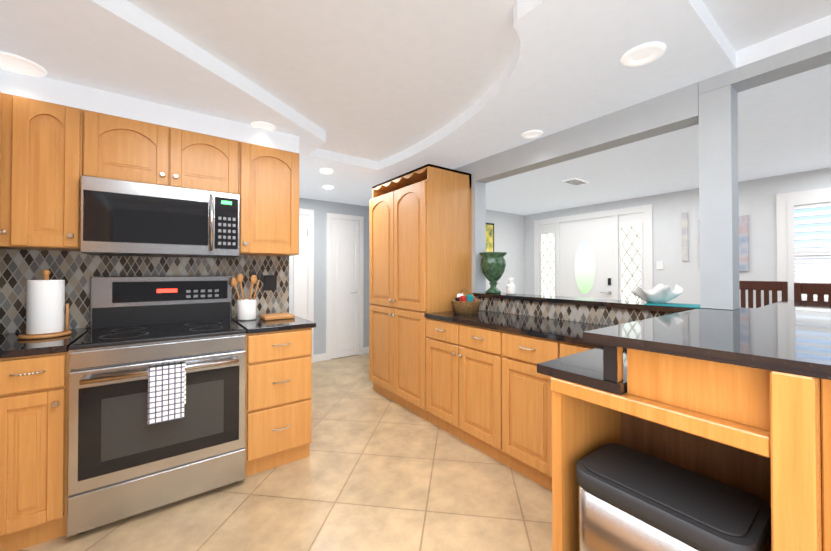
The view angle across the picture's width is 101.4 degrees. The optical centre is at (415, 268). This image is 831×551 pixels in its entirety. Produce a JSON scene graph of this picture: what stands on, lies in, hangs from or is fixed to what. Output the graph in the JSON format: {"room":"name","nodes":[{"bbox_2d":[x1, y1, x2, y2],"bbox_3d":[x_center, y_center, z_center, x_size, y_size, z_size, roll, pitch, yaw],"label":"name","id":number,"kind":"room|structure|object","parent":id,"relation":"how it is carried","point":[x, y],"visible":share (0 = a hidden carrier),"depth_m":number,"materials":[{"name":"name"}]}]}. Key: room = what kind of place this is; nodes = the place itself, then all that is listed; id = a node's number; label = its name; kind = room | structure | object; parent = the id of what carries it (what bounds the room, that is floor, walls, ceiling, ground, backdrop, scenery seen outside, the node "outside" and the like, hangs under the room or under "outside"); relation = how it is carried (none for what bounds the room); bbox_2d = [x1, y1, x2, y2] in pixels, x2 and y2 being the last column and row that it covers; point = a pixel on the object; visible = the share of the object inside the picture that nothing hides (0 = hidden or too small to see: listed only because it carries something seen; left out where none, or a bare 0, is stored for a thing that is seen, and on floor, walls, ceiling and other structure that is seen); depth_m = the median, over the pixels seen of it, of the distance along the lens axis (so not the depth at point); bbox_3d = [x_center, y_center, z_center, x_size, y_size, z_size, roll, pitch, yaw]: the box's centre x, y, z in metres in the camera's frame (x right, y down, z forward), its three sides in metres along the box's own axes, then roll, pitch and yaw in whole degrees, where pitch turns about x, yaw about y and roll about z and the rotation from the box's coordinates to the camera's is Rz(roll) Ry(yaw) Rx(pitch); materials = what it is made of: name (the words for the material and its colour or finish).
{"room":"kitchen","nodes":[
{"label":"kitchen","id":0,"kind":"room"},
{"bbox_2d":[0,68,3,87],"bbox_3d":[-1.048,-0.955,-0.206,0.589,0.127,4.900,0,-1,-36],"label":"wall","id":1,"kind":"structure","parent":0,"point":[1,70],"depth_m":1.69,"materials":[{"name":"paint"}]},
{"bbox_2d":[0,70,283,149],"bbox_3d":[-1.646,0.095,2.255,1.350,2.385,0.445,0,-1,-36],"label":"soffit","id":2,"kind":"structure","parent":0,"point":[49,90],"depth_m":1.98,"materials":[{"name":"paint"}]},
{"bbox_2d":[0,92,83,251],"bbox_3d":[-2.021,-0.487,1.848,0.336,0.760,0.407,0,-1,-36],"label":"upper cabinet","id":3,"kind":"object","parent":2,"relation":"attached to","point":[51,154],"depth_m":1.75,"materials":[{"name":"brown wood"}]},
{"bbox_2d":[84,110,183,187],"bbox_3d":[-1.725,-0.678,2.109,0.444,0.372,0.339,0,-1,-36],"label":"upper cabinet","id":4,"kind":"object","parent":2,"relation":"attached to","point":[115,147],"depth_m":1.97,"materials":[{"name":"brown wood"}]},
{"bbox_2d":[80,175,239,257],"bbox_3d":[-1.568,-0.283,2.160,0.758,0.409,0.434,0,-1,-36],"label":"microwave","id":5,"kind":"object","parent":4,"relation":"attached to","point":[123,218],"visible":1,"depth_m":1.99,"materials":[{"name":"silver metal"}]},
{"bbox_2d":[184,130,243,194],"bbox_3d":[-1.467,-0.676,2.298,0.444,0.372,0.339,0,-1,-36],"label":"upper cabinet","id":6,"kind":"object","parent":2,"relation":"attached to","point":[211,163],"depth_m":2.21,"materials":[{"name":"brown wood"}]},
{"bbox_2d":[240,142,298,259],"bbox_3d":[-1.123,-0.480,2.548,0.406,0.760,0.339,0,-1,-36],"label":"upper cabinet","id":7,"kind":"object","parent":2,"relation":"attached to","point":[269,201],"depth_m":2.41,"materials":[{"name":"brown wood"}]},
{"bbox_2d":[263,275,276,289],"bbox_3d":[-1.162,0.117,2.719,0.100,0.120,0.008,0,-1,-36],"label":"electrical outlet plate","id":8,"kind":"object","parent":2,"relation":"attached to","point":[269,282],"visible":1,"depth_m":2.72,"materials":[{"name":"black plastic"}]},
{"bbox_2d":[17,353,551,550],"bbox_3d":[0.797,1.312,2.258,6.850,0.050,7.150,0,-1,-36],"label":"floor","id":9,"kind":"structure","parent":0,"point":[375,471],"depth_m":1.87,"materials":[{"name":"tile"}]},
{"bbox_2d":[0,400,11,550],"bbox_3d":[-1.920,0.832,1.065,0.711,0.885,0.568,0,-1,-36],"label":"base cabinet","id":10,"kind":"object","parent":9,"relation":"on","point":[6,412],"depth_m":1.49,"materials":[{"name":"brown wood"}]},
{"bbox_2d":[8,336,81,550],"bbox_3d":[-1.923,0.840,1.780,0.241,0.885,0.629,0,-1,-36],"label":"base cabinet","id":11,"kind":"object","parent":9,"relation":"on","point":[37,513],"depth_m":1.56,"materials":[{"name":"brown wood"}]},
{"bbox_2d":[0,328,89,407],"bbox_3d":[-0.895,0.360,-0.171,0.894,0.032,4.999,0,-1,-36],"label":"countertop","id":12,"kind":"structure","parent":11,"relation":"on","point":[21,360],"depth_m":1.54,"materials":[{"name":"black stone"}]},
{"bbox_2d":[17,270,71,339],"bbox_3d":[-1.983,0.186,1.825,0.200,0.356,0.200,0,-1,-36],"label":"paper towel holder","id":13,"kind":"object","parent":12,"relation":"on","point":[45,307],"visible":1,"depth_m":1.78,"materials":[{"name":"white paper"}]},
{"bbox_2d":[66,276,245,536],"bbox_3d":[-1.482,0.667,2.034,0.756,1.235,0.717,0,-1,-36],"label":"range","id":14,"kind":"object","parent":9,"relation":"on","point":[125,460],"visible":0.98,"depth_m":1.82,"materials":[{"name":"silver metal"}]},
{"bbox_2d":[148,363,185,424],"bbox_3d":[-1.278,0.644,1.754,0.158,0.275,0.040,0,-1,-36],"label":"towel","id":15,"kind":"object","parent":14,"relation":"hanging from","point":[166,393],"visible":1,"depth_m":1.74,"materials":[{"name":"white fabric"}]},
{"bbox_2d":[238,324,315,476],"bbox_3d":[-1.043,0.847,2.425,0.406,0.885,0.629,0,-1,-36],"label":"base cabinet","id":16,"kind":"object","parent":9,"relation":"on","point":[278,360],"depth_m":2.16,"materials":[{"name":"brown wood"}]},
{"bbox_2d":[232,312,315,331],"bbox_3d":[-1.032,0.387,2.435,0.427,0.032,0.634,0,-1,-36],"label":"countertop","id":17,"kind":"structure","parent":16,"relation":"on","point":[257,325],"depth_m":2.27,"materials":[{"name":"black stone"}]},
{"bbox_2d":[231,269,262,320],"bbox_3d":[-1.212,0.189,2.452,0.209,0.363,0.124,0,-1,-36],"label":"utensil crock","id":18,"kind":"object","parent":17,"relation":"on","point":[246,309],"visible":1,"depth_m":2.42,"materials":[{"name":"white ceramic"}]},
{"bbox_2d":[260,313,294,320],"bbox_3d":[-1.024,0.357,2.520,0.210,0.029,0.170,0,-1,-36],"label":"cutting board","id":19,"kind":"object","parent":17,"relation":"on","point":[273,316],"visible":0.98,"depth_m":2.47,"materials":[{"name":"brown wood"}]},
{"bbox_2d":[369,164,471,418],"bbox_3d":[0.012,0.212,3.390,0.548,2.176,0.974,0,-1,-36],"label":"tall cabinet","id":20,"kind":"object","parent":9,"relation":"on","point":[420,219],"depth_m":3.08,"materials":[{"name":"brown wood"}]},
{"bbox_2d":[425,317,488,454],"bbox_3d":[0.534,0.849,2.670,0.548,0.886,0.923,0,-1,-36],"label":"base cabinet","id":21,"kind":"object","parent":9,"relation":"on","point":[487,391],"depth_m":2.51,"materials":[{"name":"brown wood"}]},
{"bbox_2d":[489,329,544,486],"bbox_3d":[0.889,0.844,2.187,0.548,0.886,0.526,0,-1,-36],"label":"base cabinet","id":22,"kind":"object","parent":9,"relation":"on","point":[516,389],"depth_m":2.09,"materials":[{"name":"brown wood"}]},
{"bbox_2d":[545,339,596,490],"bbox_3d":[1.089,0.841,1.914,0.548,0.886,0.406,0,-1,-36],"label":"base cabinet","id":23,"kind":"object","parent":9,"relation":"on","point":[554,349],"depth_m":1.91,"materials":[{"name":"brown wood"}]},
{"bbox_2d":[608,376,671,463],"bbox_3d":[1.219,0.838,1.610,0.698,0.885,0.232,0,-1,-36],"label":"base cabinet","id":24,"kind":"object","parent":9,"relation":"on","point":[638,421],"depth_m":1.34,"materials":[{"name":"brown wood"}]},
{"bbox_2d":[576,443,770,550],"bbox_3d":[0.768,0.959,1.050,0.292,0.603,0.442,0,-1,-36],"label":"trash can","id":25,"kind":"object","parent":9,"relation":"on","point":[630,499],"visible":0.96,"depth_m":1.00,"materials":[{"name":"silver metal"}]},
{"bbox_2d":[668,356,830,550],"bbox_3d":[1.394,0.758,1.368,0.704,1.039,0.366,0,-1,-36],"label":"base cabinet","id":26,"kind":"object","parent":9,"relation":"on","point":[739,398],"depth_m":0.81,"materials":[{"name":"brown wood"}]},
{"bbox_2d":[424,316,675,395],"bbox_3d":[0.575,0.384,2.096,1.168,0.032,1.766,0,-1,-36],"label":"countertop","id":27,"kind":"structure","parent":26,"relation":"on","point":[618,371],"depth_m":1.09,"materials":[{"name":"black stone"}]},
{"bbox_2d":[424,292,830,383],"bbox_3d":[1.277,0.231,2.098,2.380,0.030,2.507,0,-1,-36],"label":"countertop","id":28,"kind":"structure","parent":26,"relation":"on","point":[792,338],"depth_m":1.27,"materials":[{"name":"black stone"}]},
{"bbox_2d":[451,288,480,313],"bbox_3d":[0.423,0.272,2.856,0.260,0.206,0.260,0,-1,-36],"label":"basket","id":29,"kind":"object","parent":28,"relation":"on","point":[466,304],"visible":1,"depth_m":2.78,"materials":[{"name":"wicker"}]},
{"bbox_2d":[479,252,506,293],"bbox_3d":[0.702,0.042,3.070,0.257,0.365,0.257,0,-1,-36],"label":"urn","id":30,"kind":"object","parent":28,"relation":"on","point":[493,265],"visible":1,"depth_m":2.99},
{"bbox_2d":[506,277,515,294],"bbox_3d":[0.817,0.151,2.911,0.116,0.145,0.090,0,-1,-36],"label":"figurine","id":31,"kind":"object","parent":28,"relation":"on","point":[510,287],"visible":1,"depth_m":2.88,"materials":[{"name":"white ceramic"}]},
{"bbox_2d":[644,303,711,308],"bbox_3d":[1.507,0.212,1.953,0.300,0.004,0.200,-1,-1,42],"label":"mat","id":32,"kind":"object","parent":28,"relation":"on","point":[683,305],"visible":0.64,"depth_m":1.94,"materials":[{"name":"teal fabric"}]},
{"bbox_2d":[630,283,683,303],"bbox_3d":[1.453,0.153,2.045,0.266,0.115,0.259,0,-1,-36],"label":"shell bowl","id":33,"kind":"object","parent":32,"relation":"on","point":[660,294],"visible":1,"depth_m":1.99,"materials":[{"name":"white ceramic"}]},
{"bbox_2d":[739,281,787,307],"bbox_3d":[3.578,0.716,3.504,0.420,1.170,0.400,0,-1,-36],"label":"dining chair","id":34,"kind":"object","parent":9,"relation":"on","point":[774,287],"visible":0.15,"depth_m":3.37,"materials":[{"name":"brown wood"}]},
{"bbox_2d":[794,283,830,301],"bbox_3d":[3.464,0.708,2.813,0.420,1.170,0.400,0,-1,-36],"label":"dining chair","id":35,"kind":"object","parent":9,"relation":"on","point":[820,290],"visible":0.19,"depth_m":2.78,"materials":[{"name":"brown wood"}]},
{"bbox_2d":[284,133,303,208],"bbox_3d":[-1.531,0.107,3.375,0.120,2.385,2.115,0,-1,-36],"label":"wall","id":36,"kind":"structure","parent":0,"point":[291,142],"depth_m":2.53,"materials":[{"name":"paint"}]},
{"bbox_2d":[304,198,369,358],"bbox_3d":[-1.154,0.176,5.049,2.710,2.280,0.120,0,-1,-36],"label":"wall","id":37,"kind":"structure","parent":0,"point":[320,207],"depth_m":4.86,"materials":[{"name":"paint"}]},
{"bbox_2d":[289,208,368,362],"bbox_3d":[-1.103,0.251,4.979,2.470,2.130,0.052,0,-1,-36],"label":"door frame","id":38,"kind":"structure","parent":37,"relation":"attached to","point":[344,283],"depth_m":4.96,"materials":[{"name":"white wood"}]},
{"bbox_2d":[0,0,830,214],"bbox_3d":[0.797,-1.035,2.283,6.850,0.085,7.150,0,-1,-36],"label":"ceiling","id":39,"kind":"structure","parent":0,"point":[361,98],"depth_m":1.80,"materials":[{"name":"paint"}]},
{"bbox_2d":[0,51,46,76],"bbox_3d":[-1.952,-1.004,1.662,0.209,0.032,0.209,0,-1,9],"label":"recessed light","id":40,"kind":"object","parent":39,"relation":"in","point":[8,61],"depth_m":1.67,"materials":[{"name":"white plastic"}]},
{"bbox_2d":[251,121,274,130],"bbox_3d":[-1.063,-0.996,2.376,0.157,0.032,0.157,0,-1,9],"label":"recessed light","id":41,"kind":"object","parent":39,"relation":"in","point":[256,124],"depth_m":2.36,"materials":[{"name":"white plastic"}]},
{"bbox_2d":[320,168,332,174],"bbox_3d":[-0.886,-0.963,3.385,0.129,0.034,0.129,0,-1,15],"label":"recessed light","id":42,"kind":"object","parent":39,"relation":"in","point":[327,171],"depth_m":3.34,"materials":[{"name":"white plastic"}]},
{"bbox_2d":[522,130,542,138],"bbox_3d":[0.860,-0.995,2.509,0.146,0.032,0.146,0,-1,9],"label":"recessed light","id":43,"kind":"object","parent":39,"relation":"in","point":[531,134],"depth_m":2.51,"materials":[{"name":"white plastic"}]},
{"bbox_2d":[562,178,588,185],"bbox_3d":[1.803,-0.968,3.827,0.300,0.015,0.150,0,-1,-36],"label":"air vent","id":44,"kind":"object","parent":39,"relation":"in","point":[574,181],"depth_m":3.79,"materials":[{"name":"white metal"}]},
{"bbox_2d":[621,42,665,66],"bbox_3d":[1.062,-1.004,1.591,0.177,0.032,0.177,0,-1,9],"label":"recessed light","id":45,"kind":"object","parent":39,"relation":"in","point":[643,54],"depth_m":1.58,"materials":[{"name":"white plastic"}]},
{"bbox_2d":[453,35,830,309],"bbox_3d":[1.440,0.092,2.029,0.140,2.385,6.000,0,-1,-36],"label":"wall","id":46,"kind":"structure","parent":0,"point":[719,201],"depth_m":2.47,"materials":[{"name":"paint"}]},
{"bbox_2d":[486,223,493,251],"bbox_3d":[1.158,-0.458,5.531,0.340,0.560,0.028,0,-1,-36],"label":"framed picture","id":47,"kind":"object","parent":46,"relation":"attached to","point":[489,237],"visible":0.43,"depth_m":5.56},
{"bbox_2d":[534,204,663,301],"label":"door","id":48,"kind":"structure","parent":46,"relation":"attached to","point":[607,254],"depth_m":5.08,"materials":[{"name":"white wood"}]},
{"bbox_2d":[682,212,687,260],"bbox_3d":[3.352,-0.392,4.230,0.020,0.600,0.060,0,-1,-36],"label":"strip","id":49,"kind":"object","parent":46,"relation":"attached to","point":[684,236],"visible":0.86,"depth_m":4.22,"materials":[{"name":"white"}]},
{"bbox_2d":[699,215,748,270],"bbox_3d":[3.557,-0.275,3.939,0.030,0.620,0.430,0,-1,-36],"label":"picture","id":50,"kind":"object","parent":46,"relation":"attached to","point":[743,246],"visible":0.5,"depth_m":3.79},
{"bbox_2d":[776,187,830,301],"bbox_3d":[4.245,-0.145,2.985,0.047,1.280,1.480,0,-1,-36],"label":"window","id":51,"kind":"structure","parent":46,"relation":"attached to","point":[803,236],"depth_m":3.43,"materials":[{"name":"white glass"}]}
]}

